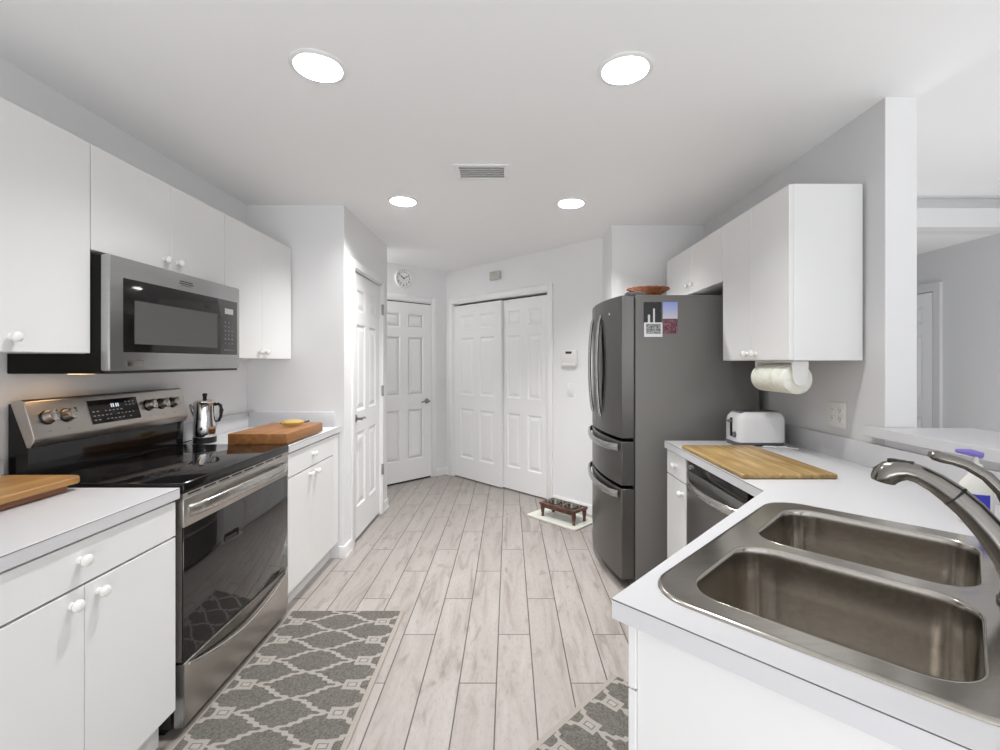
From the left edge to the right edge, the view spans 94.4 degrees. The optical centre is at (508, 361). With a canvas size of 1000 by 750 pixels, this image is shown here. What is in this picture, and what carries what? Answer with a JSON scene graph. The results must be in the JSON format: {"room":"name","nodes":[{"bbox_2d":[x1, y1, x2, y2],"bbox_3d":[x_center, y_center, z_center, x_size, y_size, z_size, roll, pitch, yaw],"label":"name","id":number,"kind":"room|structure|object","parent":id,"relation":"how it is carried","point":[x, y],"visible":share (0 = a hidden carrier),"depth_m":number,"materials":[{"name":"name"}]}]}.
{"room":"kitchen","nodes":[
{"label":"kitchen","id":0,"kind":"room"},
{"bbox_2d":[0,57,246,474],"bbox_3d":[-1.865,0.135,0.000,0.110,2.440,6.400,0,0,0],"label":"wall","id":1,"kind":"structure","parent":0,"point":[228,388],"depth_m":2.11,"materials":[{"name":"white paint"}]},
{"bbox_2d":[0,459,3,475],"bbox_3d":[-1.798,0.394,1.070,0.019,0.102,1.140,0,0,0],"label":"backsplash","id":2,"kind":"structure","parent":1,"relation":"attached to","point":[1,460],"depth_m":1.63,"materials":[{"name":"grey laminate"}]},
{"bbox_2d":[0,97,89,353],"bbox_3d":[-1.639,-0.407,1.360,0.338,0.755,0.598,0,0,0],"label":"upper cabinet","id":3,"kind":"object","parent":1,"relation":"attached to","point":[45,167],"visible":1,"depth_m":1.49,"materials":[{"name":"white laminate"}]},
{"bbox_2d":[90,144,223,284],"bbox_3d":[-1.639,-0.594,2.053,0.338,0.383,0.779,0,0,0],"label":"upper cabinet","id":4,"kind":"object","parent":1,"relation":"attached to","point":[135,215],"visible":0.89,"depth_m":1.94,"materials":[{"name":"white laminate"}]},
{"bbox_2d":[7,254,238,373],"bbox_3d":[-1.618,-0.171,2.061,0.376,0.436,0.802,0,0,0],"label":"microwave","id":5,"kind":"object","parent":4,"relation":"attached to","point":[145,318],"visible":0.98,"depth_m":1.85,"materials":[{"name":"silver metal"}]},
{"bbox_2d":[224,214,290,358],"bbox_3d":[-1.639,-0.403,2.817,0.338,0.765,0.743,0,0,0],"label":"upper cabinet","id":6,"kind":"object","parent":1,"relation":"attached to","point":[256,264],"visible":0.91,"depth_m":2.79,"materials":[{"name":"white laminate"}]},
{"bbox_2d":[247,205,327,411],"bbox_3d":[-1.780,0.135,3.255,1.060,2.440,0.110,0,0,0],"label":"wall","id":7,"kind":"structure","parent":0,"point":[299,383],"depth_m":3.20,"materials":[{"name":"white paint"}]},
{"bbox_2d":[328,205,386,557],"bbox_3d":[-1.195,0.135,3.765,0.110,2.440,1.130,0,0,0],"label":"wall","id":8,"kind":"structure","parent":0,"point":[348,237],"depth_m":3.21,"materials":[{"name":"white paint"}]},
{"bbox_2d":[339,546,345,558],"bbox_3d":[-1.151,1.312,3.193,0.047,0.085,0.014,0,0,0],"label":"baseboard","id":9,"kind":"structure","parent":8,"relation":"attached to","point":[342,549],"depth_m":3.19,"materials":[{"name":"white"}]},
{"bbox_2d":[345,539,352,557],"bbox_3d":[-1.131,1.312,3.264,0.017,0.085,0.129,0,0,0],"label":"baseboard","id":10,"kind":"structure","parent":8,"relation":"attached to","point":[349,549],"depth_m":3.26,"materials":[{"name":"white wood"}]},
{"bbox_2d":[351,258,384,548],"bbox_3d":[-1.187,0.302,3.760,0.126,2.105,0.860,0,0,0],"label":"trim","id":11,"kind":"structure","parent":8,"relation":"attached to","point":[356,266],"depth_m":3.87,"materials":[{"name":"white wood"}]},
{"bbox_2d":[355,272,383,539],"bbox_3d":[-1.141,0.331,3.776,0.093,2.005,0.743,0,0,0],"label":"door","id":12,"kind":"structure","parent":8,"relation":"in","point":[366,291],"depth_m":3.72,"materials":[{"name":"white paint"}]},
{"bbox_2d":[385,498,388,510],"bbox_3d":[-1.131,1.312,4.261,0.017,0.085,0.139,0,0,0],"label":"baseboard","id":13,"kind":"structure","parent":8,"relation":"attached to","point":[386,500],"depth_m":4.26,"materials":[{"name":"white wood"}]},
{"bbox_2d":[156,474,636,749],"bbox_3d":[1.000,1.380,1.950,8.400,0.050,10.500,0,0,0],"label":"floor","id":14,"kind":"structure","parent":0,"point":[507,625],"depth_m":2.52,"materials":[{"name":"grey wood"}]},
{"bbox_2d":[0,502,174,749],"bbox_3d":[-1.476,0.920,1.283,0.663,0.870,0.698,0,0,0],"label":"base cabinet","id":15,"kind":"object","parent":14,"relation":"on","point":[87,624],"visible":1,"depth_m":1.31,"materials":[{"name":"white laminate"}]},
{"bbox_2d":[0,459,179,572],"bbox_3d":[-1.486,0.413,1.070,0.644,0.140,1.140,0,0,0],"label":"countertop","id":16,"kind":"structure","parent":15,"relation":"on","point":[28,531],"depth_m":1.34,"materials":[{"name":"grey laminate"}]},
{"bbox_2d":[0,486,66,510],"bbox_3d":[-1.640,0.433,1.365,0.260,0.022,0.460,0,0,0],"label":"cutting board","id":17,"kind":"object","parent":16,"relation":"on","point":[64,489],"visible":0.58,"depth_m":1.47,"materials":[{"name":"brown wood"}]},
{"bbox_2d":[0,475,79,504],"bbox_3d":[-1.636,0.408,1.380,0.290,0.024,0.500,0,0,0],"label":"cutting board","id":18,"kind":"object","parent":17,"relation":"on","point":[12,487],"visible":1,"depth_m":1.51,"materials":[{"name":"brown wood"}]},
{"bbox_2d":[8,388,287,734],"bbox_3d":[-1.452,0.746,2.056,0.687,1.218,0.796,0,0,0],"label":"range","id":19,"kind":"object","parent":14,"relation":"on","point":[231,536],"visible":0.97,"depth_m":1.90,"materials":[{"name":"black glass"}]},
{"bbox_2d":[62,444,287,493],"bbox_3d":[-1.450,0.455,2.056,0.569,0.041,0.792,0,0,0],"label":"cooktop","id":20,"kind":"object","parent":19,"relation":"in","point":[191,468],"depth_m":1.94,"materials":[{"name":"black glass"}]},
{"bbox_2d":[167,611,403,749],"bbox_3d":[-0.878,1.351,1.780,0.625,0.006,1.460,0,0,0],"label":"runner rug","id":21,"kind":"object","parent":14,"relation":"on","point":[309,683],"visible":1,"depth_m":1.91,"materials":[{"name":"grey fabric"}]},
{"bbox_2d":[286,433,337,603],"bbox_3d":[-1.476,0.920,2.825,0.663,0.870,0.728,0,0,0],"label":"base cabinet","id":22,"kind":"object","parent":14,"relation":"on","point":[312,475],"visible":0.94,"depth_m":2.74,"materials":[{"name":"white laminate"}]},
{"bbox_2d":[183,412,339,452],"bbox_3d":[-1.486,0.413,2.828,0.644,0.140,0.740,0,0,0],"label":"countertop","id":23,"kind":"structure","parent":22,"relation":"on","point":[228,424],"depth_m":3.10,"materials":[{"name":"grey laminate"}]},
{"bbox_2d":[189,393,223,443],"bbox_3d":[-1.676,0.308,2.562,0.125,0.272,0.123,0,0,25],"label":"percolator","id":24,"kind":"object","parent":23,"relation":"on","point":[204,428],"visible":1,"depth_m":2.52,"materials":[{"name":"silver metal"}]},
{"bbox_2d":[192,402,216,437],"bbox_3d":[-1.682,0.318,2.560,0.115,0.193,0.115,0,0,-20],"label":"pot","id":25,"kind":"object","parent":24,"relation":"on","point":[203,413],"depth_m":2.52,"materials":[{"name":"silver metal"}]},
{"bbox_2d":[228,422,322,443],"bbox_3d":[-1.337,0.413,2.695,0.316,0.062,0.470,0,0,0],"label":"block","id":26,"kind":"object","parent":23,"relation":"on","point":[271,433],"visible":0.82,"depth_m":2.51,"materials":[{"name":"brown wood"}]},
{"bbox_2d":[280,419,309,425],"bbox_3d":[-1.272,0.360,2.761,0.165,0.036,0.048,0,0,-35],"label":"banana","id":27,"kind":"object","parent":26,"relation":"on","point":[294,422],"visible":1,"depth_m":2.74,"materials":[{"name":"yellow food"}]},
{"bbox_2d":[527,508,591,530],"bbox_3d":[0.455,1.347,4.005,0.540,0.015,0.330,0,0,45],"label":"mat","id":28,"kind":"object","parent":14,"relation":"on","point":[560,519],"visible":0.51,"depth_m":3.95,"materials":[{"name":"white"}]},
{"bbox_2d":[539,498,587,525],"bbox_3d":[0.465,1.278,3.975,0.380,0.127,0.190,0,0,45],"label":"pet feeder","id":29,"kind":"object","parent":28,"relation":"on","point":[555,504],"visible":1,"depth_m":3.94,"materials":[{"name":"brown wood"}]},
{"bbox_2d":[547,499,563,504],"bbox_3d":[0.404,1.241,4.037,0.148,0.052,0.148,0,0,45],"label":"bowl","id":30,"kind":"object","parent":29,"relation":"on","point":[549,501],"depth_m":4.08,"materials":[{"name":"silver metal"}]},
{"bbox_2d":[562,503,579,509],"bbox_3d":[0.526,1.241,3.913,0.148,0.052,0.148,0,0,45],"label":"bowl","id":31,"kind":"object","parent":29,"relation":"on","point":[565,506],"depth_m":3.95,"materials":[{"name":"silver metal"}]},
{"bbox_2d":[527,675,629,749],"bbox_3d":[0.235,1.351,1.341,0.625,0.006,1.240,0,0,45],"label":"runner rug","id":32,"kind":"object","parent":14,"relation":"on","point":[601,721],"visible":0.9,"depth_m":1.72,"materials":[{"name":"grey fabric"}]},
{"bbox_2d":[588,292,758,579],"bbox_3d":[1.026,0.469,3.195,0.918,1.772,0.910,0,0,0],"label":"refrigerator","id":33,"kind":"object","parent":14,"relation":"on","point":[645,393],"visible":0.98,"depth_m":2.74,"materials":[{"name":"grey metal"}]},
{"bbox_2d":[626,286,669,294],"bbox_3d":[0.885,-0.435,2.950,0.271,0.072,0.219,0,0,0],"label":"wicker basket","id":34,"kind":"object","parent":33,"relation":"on","point":[650,290],"visible":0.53,"depth_m":2.88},
{"bbox_2d":[644,302,661,321],"bbox_3d":[0.849,-0.290,2.739,0.106,0.130,0.001,0,0,0],"label":"print","id":35,"kind":"object","parent":33,"relation":"attached to","point":[652,310],"visible":1,"depth_m":2.74},
{"bbox_2d":[644,322,661,336],"bbox_3d":[0.853,-0.191,2.737,0.108,0.086,0.001,0,0,0],"label":"print","id":36,"kind":"object","parent":33,"relation":"attached to","point":[651,329],"visible":1,"depth_m":2.74},
{"bbox_2d":[663,302,677,332],"bbox_3d":[0.954,-0.262,2.739,0.087,0.186,0.001,0,0,0],"label":"postcard","id":37,"kind":"object","parent":33,"relation":"attached to","point":[670,309],"visible":1,"depth_m":2.74},
{"bbox_2d":[667,449,688,558],"bbox_3d":[1.202,0.920,2.478,0.677,0.870,0.273,0,0,0],"label":"base cabinet","id":38,"kind":"object","parent":14,"relation":"on","point":[677,469],"visible":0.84,"depth_m":2.47,"materials":[{"name":"white laminate"}]},
{"bbox_2d":[687,460,753,544],"bbox_3d":[1.150,0.922,2.034,0.621,0.865,0.597,0,0,0],"label":"dishwasher","id":39,"kind":"object","parent":14,"relation":"on","point":[710,498],"visible":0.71,"depth_m":2.07,"materials":[{"name":"grey metal"}]},
{"bbox_2d":[629,626,901,749],"bbox_3d":[1.113,0.921,0.668,1.609,0.868,0.956,0,0,45],"label":"base cabinet","id":40,"kind":"object","parent":14,"relation":"on","point":[679,699],"visible":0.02,"depth_m":0.77,"materials":[{"name":"white laminate"}]},
{"bbox_2d":[612,424,999,749],"bbox_3d":[0.868,0.413,1.072,1.349,0.140,3.095,0,0,0],"label":"countertop","id":41,"kind":"structure","parent":40,"relation":"on","point":[903,720],"depth_m":0.82,"materials":[{"name":"grey laminate"}]},
{"bbox_2d":[725,410,784,445],"bbox_3d":[1.314,0.353,2.500,0.274,0.183,0.160,0,0,0],"label":"toaster","id":42,"kind":"object","parent":41,"relation":"on","point":[743,427],"visible":0.99,"depth_m":2.42,"materials":[{"name":"white"}]},
{"bbox_2d":[682,445,837,478],"bbox_3d":[1.067,0.434,2.065,0.365,0.018,0.620,0,0,0],"label":"cutting board","id":43,"kind":"object","parent":41,"relation":"on","point":[743,461],"visible":1,"depth_m":1.94,"materials":[{"name":"brown wood"}]},
{"bbox_2d":[762,444,798,449],"bbox_3d":[1.457,0.433,2.457,0.160,0.022,0.249,0,0,39],"label":"power cord","id":44,"kind":"object","parent":41,"relation":"on","point":[784,444],"visible":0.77,"depth_m":2.40,"materials":[{"name":"white plastic"}]},
{"bbox_2d":[657,502,999,726],"bbox_3d":[0.748,0.536,1.004,0.553,0.194,0.841,0,0,45],"label":"sink","id":45,"kind":"object","parent":41,"relation":"in","point":[911,609],"visible":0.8,"depth_m":0.98,"materials":[{"name":"metal"}]},
{"bbox_2d":[871,451,999,602],"bbox_3d":[0.859,0.307,0.892,0.257,0.264,0.075,0,0,41],"label":"faucet","id":46,"kind":"object","parent":41,"relation":"on","point":[985,526],"visible":1,"depth_m":0.88,"materials":[{"name":"silver metal"}]},
{"bbox_2d":[954,449,994,522],"bbox_3d":[1.282,0.343,1.276,0.079,0.203,0.049,0,0,29],"label":"soap bottle","id":47,"kind":"object","parent":41,"relation":"on","point":[973,484],"visible":0.39,"depth_m":1.26,"materials":[{"name":"white plastic"}]},
{"bbox_2d":[387,262,445,468],"bbox_3d":[-1.620,0.135,4.830,0.110,2.440,2.315,0,0,45],"label":"wall","id":48,"kind":"structure","parent":0,"point":[426,283],"depth_m":5.52,"materials":[{"name":"white paint"}]},
{"bbox_2d":[394,268,412,288],"bbox_3d":[-1.177,-0.935,5.175,0.030,0.224,0.224,0,0,45],"label":"wall clock","id":49,"kind":"object","parent":48,"relation":"attached to","point":[403,278],"visible":1,"depth_m":5.17,"materials":[{"name":"white plastic"}]},
{"bbox_2d":[387,301,430,484],"bbox_3d":[-1.157,0.333,5.163,0.732,2.000,0.068,0,0,-45],"label":"door","id":50,"kind":"structure","parent":48,"relation":"in","point":[408,324],"depth_m":5.21,"materials":[{"name":"white paint"}]},
{"bbox_2d":[387,293,435,485],"bbox_3d":[-1.217,0.302,5.223,0.126,2.105,0.880,0,0,45],"label":"trim","id":51,"kind":"structure","parent":48,"relation":"attached to","point":[390,296],"depth_m":5.46,"materials":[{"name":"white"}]},
{"bbox_2d":[436,467,445,475],"bbox_3d":[-0.811,1.312,5.550,0.017,0.085,0.154,0,0,45],"label":"baseboard","id":52,"kind":"structure","parent":48,"relation":"attached to","point":[440,471],"depth_m":5.54,"materials":[{"name":"white"}]},
{"bbox_2d":[441,379,445,388],"bbox_3d":[-0.791,0.265,5.574,0.010,0.118,0.072,0,0,45],"label":"light switch","id":53,"kind":"object","parent":48,"relation":"attached to","point":[443,381],"visible":1,"depth_m":5.57,"materials":[{"name":"white plastic"}]},
{"bbox_2d":[0,0,999,271],"bbox_3d":[1.000,-1.145,2.000,8.400,0.120,10.400,0,0,0],"label":"ceiling","id":54,"kind":"structure","parent":0,"point":[735,92],"depth_m":1.87,"materials":[{"name":"white paint"}]},
{"bbox_2d":[288,48,346,83],"bbox_3d":[-0.700,-1.124,1.700,0.202,0.092,0.202,0,0,0],"label":"ceiling light","id":55,"kind":"object","parent":54,"relation":"attached to","point":[327,68],"visible":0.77,"depth_m":1.75,"materials":[{"name":"white"}]},
{"bbox_2d":[388,196,417,206],"bbox_3d":[-0.714,-1.124,3.120,0.202,0.092,0.202,0,0,0],"label":"ceiling light","id":56,"kind":"object","parent":54,"relation":"attached to","point":[403,201],"visible":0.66,"depth_m":3.18,"materials":[{"name":"white"}]},
{"bbox_2d":[453,164,508,179],"bbox_3d":[-0.153,-1.079,2.635,0.310,0.014,0.210,0,0,0],"label":"ceiling vent","id":57,"kind":"object","parent":54,"relation":"in","point":[462,171],"visible":1,"depth_m":2.62,"materials":[{"name":"white metal"}]},
{"bbox_2d":[556,198,585,208],"bbox_3d":[0.423,-1.124,3.160,0.202,0.092,0.202,0,0,0],"label":"ceiling light","id":58,"kind":"object","parent":54,"relation":"attached to","point":[568,203],"visible":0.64,"depth_m":3.22,"materials":[{"name":"white plastic"}]},
{"bbox_2d":[597,51,653,85],"bbox_3d":[0.430,-1.124,1.715,0.202,0.092,0.202,0,0,0],"label":"ceiling light","id":59,"kind":"object","parent":54,"relation":"attached to","point":[615,70],"visible":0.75,"depth_m":1.77,"materials":[{"name":"white plastic"}]},
{"bbox_2d":[446,237,602,504],"bbox_3d":[0.122,0.135,4.802,2.394,2.440,0.110,0,0,45],"label":"wall","id":60,"kind":"structure","parent":0,"point":[575,271],"depth_m":4.31,"materials":[{"name":"white paint"}]},
{"bbox_2d":[454,300,502,487],"bbox_3d":[-0.356,0.341,5.236,0.800,2.000,0.030,0,0,45],"label":"door","id":61,"kind":"structure","parent":60,"relation":"in","point":[478,328],"depth_m":5.20,"materials":[{"name":"white paint"}]},
{"bbox_2d":[489,271,500,280],"bbox_3d":[-0.152,-0.926,4.967,0.150,0.090,0.046,0,0,45],"label":"door chime","id":62,"kind":"object","parent":60,"relation":"attached to","point":[496,275],"visible":1,"depth_m":4.94,"materials":[{"name":"grey plastic"}]},
{"bbox_2d":[449,283,552,498],"bbox_3d":[-0.110,0.302,5.024,1.597,2.105,0.126,0,0,45],"label":"trim","id":63,"kind":"structure","parent":60,"relation":"attached to","point":[547,288],"depth_m":4.67,"materials":[{"name":"white"}]},
{"bbox_2d":[459,293,546,305],"bbox_3d":[-0.076,0.337,5.057,1.453,2.036,0.020,0,0,45],"label":"trim","id":64,"kind":"structure","parent":60,"relation":"attached to","point":[546,293],"depth_m":4.89,"materials":[{"name":"grey wood"}]},
{"bbox_2d":[503,295,546,498],"bbox_3d":[0.164,0.341,4.766,0.700,2.000,0.030,0,0,45],"label":"door","id":65,"kind":"structure","parent":60,"relation":"in","point":[524,319],"depth_m":4.74,"materials":[{"name":"white paint"}]},
{"bbox_2d":[561,350,577,365],"bbox_3d":[0.555,-0.038,4.268,0.176,0.143,0.034,0,0,45],"label":"thermostat","id":66,"kind":"object","parent":60,"relation":"attached to","point":[568,357],"visible":1,"depth_m":4.25,"materials":[{"name":"white plastic"}]},
{"bbox_2d":[567,384,572,396],"bbox_3d":[0.564,0.259,4.276,0.010,0.118,0.072,0,0,-45],"label":"light switch","id":67,"kind":"object","parent":60,"relation":"attached to","point":[569,386],"visible":1,"depth_m":4.27,"materials":[{"name":"white plastic"}]},
{"bbox_2d":[552,495,591,514],"bbox_3d":[0.652,1.312,4.183,0.017,0.085,0.668,0,0,-45],"label":"baseboard","id":68,"kind":"structure","parent":60,"relation":"attached to","point":[589,510],"depth_m":4.18,"materials":[{"name":"white wood"}]},
{"bbox_2d":[603,225,624,300],"bbox_3d":[0.866,0.135,3.860,0.100,2.440,0.380,0,0,0],"label":"wall","id":69,"kind":"structure","parent":0,"point":[614,238],"depth_m":3.67,"materials":[{"name":"white paint"}]},
{"bbox_2d":[625,225,703,294],"bbox_3d":[1.279,0.135,3.725,0.726,2.440,0.110,0,0,0],"label":"wall","id":70,"kind":"structure","parent":0,"point":[648,248],"depth_m":3.67,"materials":[{"name":"white paint"}]},
{"bbox_2d":[704,98,999,470],"bbox_3d":[1.609,0.135,1.290,0.135,2.440,4.980,0,0,0],"label":"wall","id":71,"kind":"structure","parent":0,"point":[855,153],"depth_m":2.05,"materials":[{"name":"white paint"}]},
{"bbox_2d":[667,227,722,294],"bbox_3d":[1.354,-0.613,3.088,0.348,0.315,0.931,0,0,0],"label":"upper cabinet","id":72,"kind":"object","parent":71,"relation":"attached to","point":[698,270],"visible":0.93,"depth_m":2.97,"materials":[{"name":"white laminate"}]},
{"bbox_2d":[723,184,862,360],"bbox_3d":[1.354,-0.389,2.310,0.348,0.763,0.618,0,0,0],"label":"upper cabinet","id":73,"kind":"object","parent":71,"relation":"attached to","point":[793,261],"visible":1,"depth_m":2.00,"materials":[{"name":"white laminate"}]},
{"bbox_2d":[755,361,808,385],"bbox_3d":[1.288,0.050,2.199,0.075,0.112,0.312,0,0,0],"label":"paper towel holder","id":74,"kind":"object","parent":73,"relation":"attached to","point":[799,369],"visible":0.64,"depth_m":2.04,"materials":[{"name":"white plastic"}]},
{"bbox_2d":[751,364,811,393],"bbox_3d":[1.287,0.077,2.201,0.134,0.134,0.278,0,0,0],"label":"paper towel roll","id":75,"kind":"object","parent":74,"relation":"hanging from","point":[765,377],"visible":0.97,"depth_m":2.13,"materials":[{"name":"white paper"}]},
{"bbox_2d":[828,401,846,428],"bbox_3d":[1.537,0.247,2.172,0.008,0.118,0.118,0,0,0],"label":"electrical outlet","id":76,"kind":"object","parent":71,"relation":"attached to","point":[837,411],"visible":1,"depth_m":2.17,"materials":[{"name":"white plastic"}]},
{"bbox_2d":[838,408,842,413],"bbox_3d":[1.535,0.226,2.146,0.003,0.028,0.032,0,0,0],"label":"socket","id":77,"kind":"object","parent":76,"relation":"attached to","point":[840,410],"depth_m":2.14,"materials":[{"name":"grey plastic"}]},
{"bbox_2d":[838,417,842,422],"bbox_3d":[1.535,0.268,2.146,0.003,0.028,0.032,0,0,0],"label":"socket","id":78,"kind":"object","parent":76,"relation":"attached to","point":[840,419],"depth_m":2.14,"materials":[{"name":"grey plastic"}]},
{"bbox_2d":[785,424,999,504],"bbox_3d":[1.532,0.394,1.110,0.019,0.102,3.020,0,0,0],"label":"backsplash","id":79,"kind":"structure","parent":71,"relation":"attached to","point":[864,453],"depth_m":2.02,"materials":[{"name":"grey laminate"}]},
{"bbox_2d":[885,97,916,427],"bbox_3d":[1.606,-0.408,1.898,0.128,1.354,0.004,0,0,0],"label":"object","id":80,"kind":"structure","parent":71,"relation":"attached to","point":[900,112],"depth_m":1.90,"materials":[{"name":"white paint"}]},
{"bbox_2d":[863,426,999,462],"bbox_3d":[1.690,0.289,0.380,0.385,0.041,3.160,0,0,0],"label":"bar ledge","id":81,"kind":"object","parent":71,"relation":"on","point":[947,440],"visible":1,"depth_m":1.68,"materials":[{"name":"grey laminate"}]},
{"bbox_2d":[917,233,999,431],"bbox_3d":[4.180,0.005,1.850,0.100,2.700,10.100,0,0,0],"label":"wall","id":82,"kind":"structure","parent":0,"point":[969,272],"depth_m":4.15,"materials":[{"name":"white paint"}]},
{"bbox_2d":[917,292,932,427],"bbox_3d":[4.116,0.335,4.880,0.020,2.020,0.780,0,0,0],"label":"door","id":83,"kind":"structure","parent":82,"relation":"in","point":[924,301],"depth_m":4.56,"materials":[{"name":"white paint"}]},
{"bbox_2d":[917,282,942,427],"bbox_3d":[4.115,0.295,4.880,0.030,2.120,0.940,0,0,0],"label":"trim","id":84,"kind":"structure","parent":82,"relation":"attached to","point":[936,288],"depth_m":4.43,"materials":[{"name":"white paint"}]},
{"bbox_2d":[917,50,999,198],"bbox_3d":[3.435,-1.395,0.310,3.530,0.100,7.020,0,0,0],"label":"ceiling","id":85,"kind":"structure","parent":0,"point":[958,119],"depth_m":2.76,"materials":[{"name":"white paint"}]},
{"bbox_2d":[917,199,999,233],"bbox_3d":[2.900,-1.215,3.880,2.460,0.260,0.120,0,0,0],"label":"wall header","id":86,"kind":"structure","parent":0,"point":[921,203],"depth_m":3.82,"materials":[{"name":"white paint"}]},
{"bbox_2d":[917,208,999,230],"bbox_3d":[2.900,-1.161,3.775,2.460,0.153,0.110,0,0,0],"label":"trim","id":87,"kind":"structure","parent":86,"relation":"attached to","point":[928,219],"depth_m":3.72,"materials":[{"name":"white paint"}]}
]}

